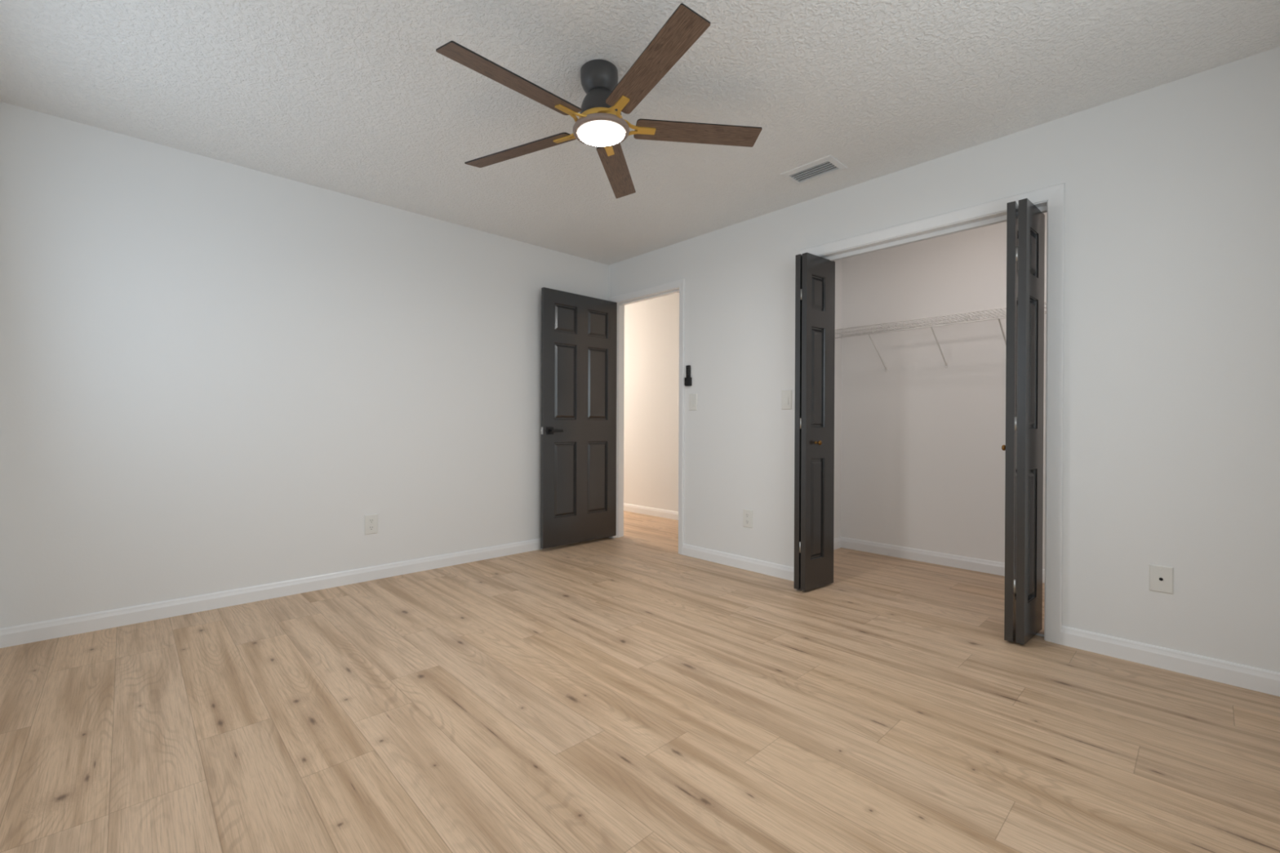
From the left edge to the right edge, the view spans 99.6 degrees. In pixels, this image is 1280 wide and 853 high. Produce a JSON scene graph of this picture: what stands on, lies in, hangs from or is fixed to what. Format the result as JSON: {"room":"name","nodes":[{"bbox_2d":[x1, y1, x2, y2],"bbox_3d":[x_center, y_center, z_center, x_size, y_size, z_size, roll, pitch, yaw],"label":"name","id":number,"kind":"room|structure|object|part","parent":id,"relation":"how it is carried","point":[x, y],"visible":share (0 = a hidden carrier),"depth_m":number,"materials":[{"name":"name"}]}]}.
{"room":"empty bedroom","nodes":[
{"label":"empty bedroom","id":0,"kind":"room"},
{"bbox_2d":[0,101,608,628],"bbox_3d":[-1.650,-0.230,3.648,3.660,2.440,0.115,0,0,-44],"label":"wall","id":1,"kind":"structure","parent":0,"point":[213,371],"depth_m":3.00,"materials":[{"name":"white paint"}]},
{"bbox_2d":[0,537,605,648],"bbox_3d":[-1.574,0.947,3.640,3.560,0.086,0.014,0,0,-44],"label":"baseboard","id":2,"kind":"structure","parent":1,"relation":"attached to","point":[20,634],"depth_m":2.99,"materials":[{"name":"white paint"}]},
{"bbox_2d":[364,513,377,534],"bbox_3d":[-1.733,0.630,3.491,0.080,0.125,0.008,0,0,-44],"label":"outlet","id":3,"kind":"object","parent":1,"relation":"attached to","point":[371,521],"visible":1,"depth_m":3.49,"materials":[{"name":"white plastic"}]},
{"bbox_2d":[368,524,373,530],"bbox_3d":[-1.731,0.653,3.489,0.028,0.034,0.002,0,0,-44],"label":"receptacle","id":4,"kind":"object","parent":3,"relation":"attached to","point":[371,526],"depth_m":3.49,"materials":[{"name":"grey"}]},
{"bbox_2d":[368,518,373,523],"bbox_3d":[-1.731,0.608,3.489,0.028,0.034,0.002,0,0,-44],"label":"receptacle","id":5,"kind":"object","parent":3,"relation":"attached to","point":[371,520],"depth_m":3.49,"materials":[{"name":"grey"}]},
{"bbox_2d":[0,511,1279,852],"bbox_3d":[-0.845,1.033,3.709,4.712,0.080,7.320,0,0,-44],"label":"floor","id":6,"kind":"structure","parent":0,"point":[628,693],"depth_m":1.82,"materials":[{"name":"brown wood"}]},
{"bbox_2d":[0,0,1279,265],"bbox_3d":[-0.835,-1.497,3.700,4.912,0.100,7.520,0,0,-44],"label":"ceiling","id":7,"kind":"structure","parent":0,"point":[354,98],"depth_m":2.26,"materials":[{"name":"white paint"}]},
{"bbox_2d":[435,3,762,198],"bbox_3d":[-0.151,-1.313,2.246,1.313,0.267,1.251,0,0,7],"label":"ceiling fan","id":8,"kind":"object","parent":7,"relation":"hanging from","point":[601,124],"visible":1,"depth_m":2.12,"materials":[{"name":"brown wood"}]},
{"bbox_3d":[-0.437,-1.206,1.899,0.110,0.006,0.534,16,12,42],"label":"blade","id":9,"kind":"part","parent":8,"relation":"part of","materials":[{"name":"brown wood"}]},
{"bbox_3d":[-0.527,-1.206,2.370,0.534,0.006,0.110,-2,13,25],"label":"blade","id":10,"kind":"part","parent":8,"relation":"part of","materials":[{"name":"brown wood"}]},
{"bbox_3d":[-0.295,-1.207,2.263,0.144,0.006,0.104,-2,13,25],"label":"blade arm","id":11,"kind":"part","parent":8,"relation":"part of","materials":[{"name":"gold metal"}]},
{"bbox_3d":[-0.263,-1.207,2.087,0.104,0.006,0.144,16,12,42],"label":"blade arm","id":12,"kind":"part","parent":8,"relation":"part of"},
{"bbox_2d":[577,120,625,146],"bbox_3d":[-0.157,-1.188,2.197,0.195,0.012,0.195,-2,1,-44],"label":"diffuser","id":13,"kind":"object","parent":8,"relation":"attached to","point":[589,132],"depth_m":2.18,"materials":[{"name":"white glass"}]},
{"bbox_3d":[-0.138,-1.213,2.348,0.104,0.006,0.144,-15,-1,7],"label":"blade arm","id":14,"kind":"part","parent":8,"relation":"part of","materials":[{"name":"gold metal"}]},
{"bbox_3d":[-0.086,-1.213,2.063,0.104,0.006,0.144,12,-7,-28],"label":"blade arm","id":15,"kind":"part","parent":8,"relation":"part of"},
{"bbox_3d":[-0.108,-1.222,2.602,0.110,0.006,0.534,-15,-1,7],"label":"blade","id":16,"kind":"part","parent":8,"relation":"part of","materials":[{"name":"brown wood"}]},
{"bbox_3d":[-0.008,-1.217,2.224,0.144,0.006,0.104,-2,-13,-11],"label":"blade arm","id":17,"kind":"part","parent":8,"relation":"part of","materials":[{"name":"gold metal"}]},
{"bbox_3d":[0.039,-1.222,1.840,0.110,0.006,0.534,13,-7,-28],"label":"blade","id":18,"kind":"part","parent":8,"relation":"part of","materials":[{"name":"brown wood"}]},
{"bbox_3d":[0.242,-1.232,2.274,0.534,0.006,0.110,-2,-13,-11],"label":"blade","id":19,"kind":"part","parent":8,"relation":"part of","materials":[{"name":"brown wood"}]},
{"bbox_2d":[780,155,848,185],"bbox_3d":[0.975,-1.433,3.042,0.200,0.012,0.304,0,0,-44],"label":"ceiling vent","id":20,"kind":"object","parent":7,"relation":"in","point":[828,165],"visible":1,"depth_m":3.03,"materials":[{"name":"white metal"}]},
{"bbox_2d":[623,292,679,511],"bbox_3d":[-0.071,-0.233,6.310,0.100,2.440,4.800,0,0,-44],"label":"wall","id":21,"kind":"structure","parent":0,"point":[651,326],"depth_m":6.01,"materials":[{"name":"white paint"}]},
{"bbox_2d":[623,502,678,519],"bbox_3d":[-0.083,0.944,6.239,0.014,0.086,4.700,0,0,-44],"label":"baseboard","id":22,"kind":"structure","parent":21,"relation":"attached to","point":[664,513],"depth_m":6.01,"materials":[{"name":"white paint"}]},
{"bbox_2d":[833,259,841,538],"bbox_3d":[1.286,-0.221,4.207,1.137,2.440,0.120,0,0,-44],"label":"wall","id":23,"kind":"structure","parent":0,"point":[837,360],"depth_m":4.45,"materials":[{"name":"white paint"}]},
{"bbox_2d":[833,537,841,550],"bbox_3d":[1.291,0.957,4.128,1.037,0.086,0.014,0,0,-44],"label":"baseboard","id":24,"kind":"structure","parent":23,"relation":"attached to","point":[837,541],"depth_m":4.43,"materials":[{"name":"white paint"}]},
{"bbox_2d":[840,212,1047,568],"bbox_3d":[2.392,-0.215,3.796,0.100,2.440,2.000,0,0,-44],"label":"wall","id":25,"kind":"structure","parent":0,"point":[923,459],"depth_m":3.99,"materials":[{"name":"white paint"}]},
{"bbox_2d":[835,302,1046,372],"bbox_3d":[2.241,-0.593,3.650,0.324,0.343,1.992,0,0,-44],"label":"wire shelf","id":26,"kind":"object","parent":25,"relation":"attached to","point":[1001,317],"visible":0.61,"depth_m":3.82,"materials":[{"name":"white metal"}]},
{"bbox_3d":[2.241,-0.743,3.648,0.006,0.006,1.992,0,0,-44],"label":"rail","id":27,"kind":"part","parent":26,"relation":"part of","materials":[{"name":"white plastic"}]},
{"bbox_3d":[2.127,-0.681,3.541,0.008,0.008,1.992,0,0,-44],"label":"lip rail","id":28,"kind":"part","parent":26,"relation":"part of","materials":[{"name":"white plastic"}]},
{"bbox_3d":[2.130,-0.743,3.543,0.007,0.007,1.992,0,0,-44],"label":"rail","id":29,"kind":"part","parent":26,"relation":"part of","materials":[{"name":"white plastic"}]},
{"bbox_3d":[2.352,-0.743,3.754,0.007,0.007,1.992,0,0,-44],"label":"rail","id":30,"kind":"part","parent":26,"relation":"part of","materials":[{"name":"white plastic"}]},
{"bbox_2d":[840,537,1044,582],"bbox_3d":[2.346,0.962,3.760,0.014,0.086,2.000,0,0,-44],"label":"baseboard","id":31,"kind":"structure","parent":25,"relation":"attached to","point":[930,557],"depth_m":3.98,"materials":[{"name":"white paint"}]},
{"bbox_2d":[608,46,1279,672],"bbox_3d":[0.075,-0.226,4.573,0.115,2.440,7.320,0,0,-44],"label":"wall","id":32,"kind":"structure","parent":0,"point":[1171,380],"depth_m":2.34,"materials":[{"name":"white paint"}]},
{"bbox_2d":[540,287,617,548],"bbox_3d":[-0.496,-0.066,4.532,0.783,2.058,0.129,0,0,-44],"label":"door","id":33,"kind":"structure","parent":32,"relation":"in","point":[579,332],"depth_m":4.49,"materials":[{"name":"grey paint"}]},
{"bbox_3d":[-0.713,0.033,4.298,0.062,0.062,0.008,0,0,-44],"label":"handle","id":34,"kind":"part","parent":33,"relation":"part of","materials":[{"name":"black metal"}]},
{"bbox_3d":[-0.656,0.034,4.301,0.110,0.022,0.014,0,0,-44],"label":"lever","id":35,"kind":"part","parent":33,"relation":"part of","materials":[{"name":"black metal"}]},
{"bbox_3d":[-0.619,0.431,4.419,0.226,0.608,0.033,0,0,-44],"label":"panel","id":36,"kind":"part","parent":33,"relation":"part of","materials":[{"name":"grey paint"}]},
{"bbox_3d":[-0.614,-0.876,4.415,0.226,0.225,0.033,0,0,-44],"label":"panel","id":37,"kind":"part","parent":33,"relation":"part of","materials":[{"name":"grey paint"}]},
{"bbox_3d":[-0.616,-0.365,4.417,0.226,0.616,0.033,0,0,-44],"label":"panel","id":38,"kind":"part","parent":33,"relation":"part of","materials":[{"name":"grey paint"}]},
{"bbox_3d":[-0.375,0.432,4.650,0.225,0.608,0.033,0,0,-44],"label":"panel","id":39,"kind":"part","parent":33,"relation":"part of","materials":[{"name":"grey paint"}]},
{"bbox_3d":[-0.370,-0.876,4.646,0.225,0.225,0.033,0,0,-44],"label":"panel","id":40,"kind":"part","parent":33,"relation":"part of","materials":[{"name":"grey paint"}]},
{"bbox_3d":[-0.372,-0.364,4.648,0.225,0.616,0.033,0,0,-44],"label":"panel","id":41,"kind":"part","parent":33,"relation":"part of","materials":[{"name":"grey paint"}]},
{"bbox_2d":[609,279,684,555],"bbox_3d":[0.076,-0.076,4.563,0.131,2.140,0.888,0,0,-44],"label":"door frame","id":42,"kind":"structure","parent":32,"relation":"attached to","point":[676,286],"depth_m":4.61,"materials":[{"name":"white paint"}]},
{"bbox_3d":[0.037,-1.121,4.519,0.014,0.050,0.888,0,0,-44],"label":"casing","id":43,"kind":"part","parent":42,"relation":"part of","materials":[{"name":"white paint"}]},
{"bbox_3d":[0.322,-0.074,4.219,0.014,2.140,0.050,0,0,-44],"label":"casing","id":44,"kind":"part","parent":42,"relation":"part of","materials":[{"name":"white paint"}]},
{"bbox_2d":[684,377,691,386],"bbox_3d":[0.370,-0.344,4.160,0.026,0.066,0.054,0,0,-44],"label":"remote holder","id":45,"kind":"object","parent":32,"relation":"attached to","point":[686,382],"visible":1,"depth_m":4.14,"materials":[{"name":"black plastic"}]},
{"bbox_2d":[685,364,690,379],"bbox_3d":[0.369,-0.395,4.160,0.016,0.150,0.039,0,0,-44],"label":"remote","id":46,"kind":"object","parent":45,"relation":"in","point":[687,367],"visible":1,"depth_m":4.15,"materials":[{"name":"black plastic"}]},
{"bbox_2d":[688,393,697,410],"bbox_3d":[0.403,-0.187,4.136,0.012,0.126,0.078,0,0,-44],"label":"light switch","id":47,"kind":"object","parent":32,"relation":"attached to","point":[692,397],"visible":1,"depth_m":4.13,"materials":[{"name":"white plastic"}]},
{"bbox_2d":[682,543,794,581],"bbox_3d":[0.679,0.955,3.843,0.014,0.086,1.000,0,0,-44],"label":"baseboard","id":48,"kind":"structure","parent":32,"relation":"attached to","point":[775,570],"depth_m":3.80,"materials":[{"name":"white paint"}]},
{"bbox_2d":[742,508,752,528],"bbox_3d":[0.750,0.641,3.773,0.008,0.125,0.080,0,0,-44],"label":"outlet","id":49,"kind":"object","parent":32,"relation":"attached to","point":[747,513],"visible":1,"depth_m":3.77,"materials":[{"name":"white plastic"}]},
{"bbox_2d":[781,390,791,409],"bbox_3d":[0.960,-0.175,3.549,0.012,0.126,0.078,0,0,-44],"label":"light switch","id":50,"kind":"object","parent":32,"relation":"attached to","point":[786,395],"visible":1,"depth_m":3.55,"materials":[{"name":"white plastic"}]},
{"bbox_2d":[794,252,835,591],"bbox_3d":[1.094,-0.031,3.357,0.298,2.039,0.125,0,0,-44],"label":"door","id":51,"kind":"structure","parent":32,"relation":"in","point":[815,275],"depth_m":3.30,"materials":[{"name":"grey paint"}]},
{"bbox_3d":[1.080,0.503,3.334,0.140,0.614,0.031,0,0,-38],"label":"panel","id":52,"kind":"part","parent":51,"relation":"part of","materials":[{"name":"grey paint"}]},
{"bbox_3d":[1.085,-0.818,3.330,0.140,0.212,0.031,0,0,-38],"label":"panel","id":53,"kind":"part","parent":51,"relation":"part of","materials":[{"name":"grey paint"}]},
{"bbox_3d":[1.083,-0.302,3.331,0.140,0.615,0.031,0,0,-38],"label":"panel","id":54,"kind":"part","parent":51,"relation":"part of","materials":[{"name":"grey paint"}]},
{"bbox_3d":[1.084,0.099,3.289,0.029,0.029,0.039,0,0,-38],"label":"knob","id":55,"kind":"part","parent":51,"relation":"part of","materials":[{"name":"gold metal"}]},
{"bbox_2d":[800,182,1064,644],"bbox_3d":[1.531,-0.061,3.031,0.131,2.131,1.350,0,0,-44],"label":"door frame","id":56,"kind":"structure","parent":32,"relation":"attached to","point":[1053,197],"depth_m":2.53,"materials":[{"name":"white paint"}]},
{"bbox_3d":[1.493,-1.097,2.987,0.014,0.060,1.350,0,0,-44],"label":"casing","id":57,"kind":"part","parent":56,"relation":"part of","materials":[{"name":"white paint"}]},
{"bbox_3d":[1.933,-0.058,2.523,0.014,2.131,0.060,0,0,-44],"label":"casing","id":58,"kind":"part","parent":56,"relation":"part of","materials":[{"name":"white paint"}]},
{"bbox_2d":[825,204,1047,261],"bbox_3d":[1.540,-1.048,3.032,0.026,0.026,1.218,0,0,-44],"label":"track","id":59,"kind":"object","parent":32,"relation":"attached to","point":[1043,209],"visible":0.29,"depth_m":2.98,"materials":[{"name":"white metal"}]},
{"bbox_2d":[1001,198,1044,644],"bbox_3d":[1.823,-0.025,2.603,0.299,2.039,0.140,0,0,-44],"label":"door","id":60,"kind":"structure","parent":32,"relation":"in","point":[1025,223],"depth_m":2.50,"materials":[{"name":"grey paint"}]},
{"bbox_3d":[1.786,0.104,2.639,0.039,0.029,0.029,0,0,43],"label":"knob","id":61,"kind":"part","parent":60,"relation":"part of","materials":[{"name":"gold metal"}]},
{"bbox_3d":[1.792,0.508,2.595,0.031,0.614,0.140,0,0,43],"label":"panel","id":62,"kind":"part","parent":60,"relation":"part of","materials":[{"name":"grey paint"}]},
{"bbox_3d":[1.795,-0.297,2.593,0.031,0.615,0.140,0,0,43],"label":"panel","id":63,"kind":"part","parent":60,"relation":"part of","materials":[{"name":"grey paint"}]},
{"bbox_3d":[1.797,-0.813,2.591,0.031,0.212,0.140,0,0,43],"label":"panel","id":64,"kind":"part","parent":60,"relation":"part of","materials":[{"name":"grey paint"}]},
{"bbox_3d":[1.833,0.508,2.555,0.140,0.614,0.031,0,0,-41],"label":"panel","id":65,"kind":"part","parent":60,"relation":"part of","materials":[{"name":"grey paint"}]},
{"bbox_3d":[1.836,-0.296,2.552,0.140,0.615,0.031,0,0,-41],"label":"panel","id":66,"kind":"part","parent":60,"relation":"part of","materials":[{"name":"grey paint"}]},
{"bbox_3d":[1.838,-0.813,2.550,0.140,0.212,0.031,0,0,-41],"label":"panel","id":67,"kind":"part","parent":60,"relation":"part of","materials":[{"name":"grey paint"}]},
{"bbox_2d":[1148,564,1173,594],"bbox_3d":[2.179,0.639,2.264,0.013,0.112,0.074,0,0,-44],"label":"cable wall plate","id":68,"kind":"object","parent":32,"relation":"attached to","point":[1161,579],"visible":1,"depth_m":2.26,"materials":[{"name":"white plastic"}]},
{"bbox_2d":[1060,625,1279,696],"bbox_3d":[2.246,0.967,2.194,0.014,0.086,0.867,0,0,-44],"label":"baseboard","id":69,"kind":"structure","parent":32,"relation":"attached to","point":[1264,681],"depth_m":2.23,"materials":[{"name":"white paint"}]}
]}

